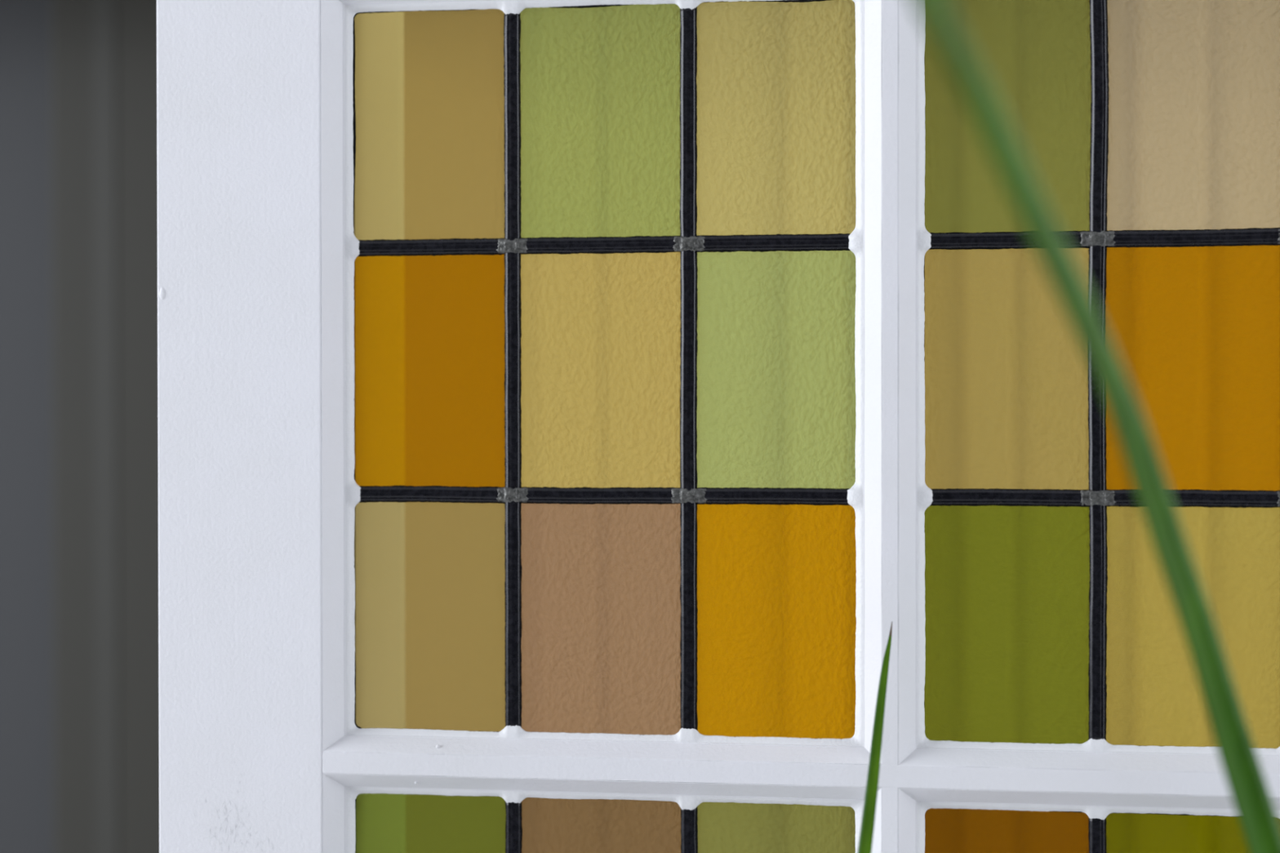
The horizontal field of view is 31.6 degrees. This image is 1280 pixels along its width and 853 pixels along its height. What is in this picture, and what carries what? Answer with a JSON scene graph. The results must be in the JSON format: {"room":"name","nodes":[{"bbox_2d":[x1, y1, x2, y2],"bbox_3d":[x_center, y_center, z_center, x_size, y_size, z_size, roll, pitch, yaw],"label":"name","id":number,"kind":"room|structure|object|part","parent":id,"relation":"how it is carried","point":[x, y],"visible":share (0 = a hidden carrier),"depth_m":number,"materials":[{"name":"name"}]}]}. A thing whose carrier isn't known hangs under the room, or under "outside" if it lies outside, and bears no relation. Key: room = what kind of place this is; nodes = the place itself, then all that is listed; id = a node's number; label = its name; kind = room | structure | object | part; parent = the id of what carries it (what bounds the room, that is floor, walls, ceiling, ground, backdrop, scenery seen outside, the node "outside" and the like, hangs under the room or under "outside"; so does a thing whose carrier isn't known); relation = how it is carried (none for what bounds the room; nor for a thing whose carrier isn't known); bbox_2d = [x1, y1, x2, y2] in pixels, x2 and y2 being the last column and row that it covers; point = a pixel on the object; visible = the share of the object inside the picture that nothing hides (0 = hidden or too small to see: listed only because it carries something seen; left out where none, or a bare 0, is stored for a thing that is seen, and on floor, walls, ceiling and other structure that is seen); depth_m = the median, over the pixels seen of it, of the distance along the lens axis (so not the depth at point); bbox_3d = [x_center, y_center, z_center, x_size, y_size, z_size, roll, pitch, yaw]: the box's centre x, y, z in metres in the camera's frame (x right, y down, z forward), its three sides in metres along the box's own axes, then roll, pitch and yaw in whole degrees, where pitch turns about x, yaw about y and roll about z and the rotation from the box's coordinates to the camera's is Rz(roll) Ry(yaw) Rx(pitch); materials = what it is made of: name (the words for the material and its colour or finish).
{"room":"living room","nodes":[
{"label":"living room","id":0,"kind":"room"},
{"bbox_2d":[0,0,54,852],"bbox_3d":[-1.909,0.072,2.985,3.300,2.800,0.100,0,1,9],"label":"wall","id":1,"kind":"structure","parent":0,"point":[26,408],"depth_m":2.75,"materials":[{"name":"grey paint"}]},
{"bbox_2d":[51,0,159,852],"bbox_3d":[-0.495,0.073,2.693,0.416,2.800,0.043,0,1,9],"label":"curtain","id":2,"kind":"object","parent":1,"relation":"attached to","point":[104,52],"depth_m":2.69,"materials":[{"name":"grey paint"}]},
{"bbox_2d":[404,0,1279,852],"bbox_3d":[1.947,0.078,2.012,4.780,2.800,0.120,0,1,9],"label":"curtain","id":3,"kind":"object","parent":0,"point":[1194,85],"depth_m":2.25,"materials":[{"name":"fabric"}]},
{"bbox_3d":[0.220,1.511,1.398,8.000,0.050,6.200,0,1,9],"label":"floor","id":4,"kind":"structure","parent":0,"visible":0},
{"bbox_2d":[353,11,405,728],"bbox_3d":[-0.205,0.546,1.432,0.089,1.880,0.114,0,1,9],"label":"trim","id":5,"kind":"structure","parent":4,"relation":"on","point":[379,188],"depth_m":1.42,"materials":[{"name":"white paint"}]},
{"bbox_2d":[156,0,1279,852],"bbox_3d":[0.150,0.541,1.318,0.885,1.868,0.041,0,1,9],"label":"door","id":6,"kind":"structure","parent":4,"relation":"on","point":[309,371],"depth_m":1.34,"materials":[{"name":"white paint"}]},
{"bbox_3d":[-0.126,-0.033,1.353,0.101,0.146,0.003,0,1,9],"label":"glass pane","id":7,"kind":"part","parent":6,"relation":"part of","materials":[{"name":"orange glass"}]},
{"bbox_3d":[-0.125,0.288,1.357,0.101,0.143,0.003,0,1,9],"label":"glass pane","id":8,"kind":"part","parent":6,"relation":"part of","materials":[{"name":"green glass"}]},
{"bbox_3d":[0.150,0.200,1.315,0.680,0.013,0.040,0,1,9],"label":"rail","id":9,"kind":"part","parent":6,"relation":"part of","materials":[{"name":"white paint"}]},
{"bbox_3d":[0.211,0.288,1.304,0.101,0.143,0.003,0,1,9],"label":"glass pane","id":10,"kind":"part","parent":6,"relation":"part of","materials":[{"name":"orange glass"}]},
{"bbox_3d":[0.211,0.113,1.302,0.101,0.144,0.003,0,1,9],"label":"glass pane","id":11,"kind":"part","parent":6,"relation":"part of","materials":[{"name":"green glass"}]},
{"bbox_3d":[0.315,0.288,1.287,0.107,0.143,0.003,0,1,9],"label":"glass pane","id":12,"kind":"part","parent":6,"relation":"part of","materials":[{"name":"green glass"}]},
{"bbox_2d":[857,0,1279,852],"bbox_3d":[0.314,0.662,0.826,0.521,1.659,0.795,0,1,9],"label":"houseplant","id":13,"kind":"object","parent":4,"relation":"on","point":[1246,783],"visible":1,"depth_m":0.82,"materials":[{"name":"green plant"}]}
]}

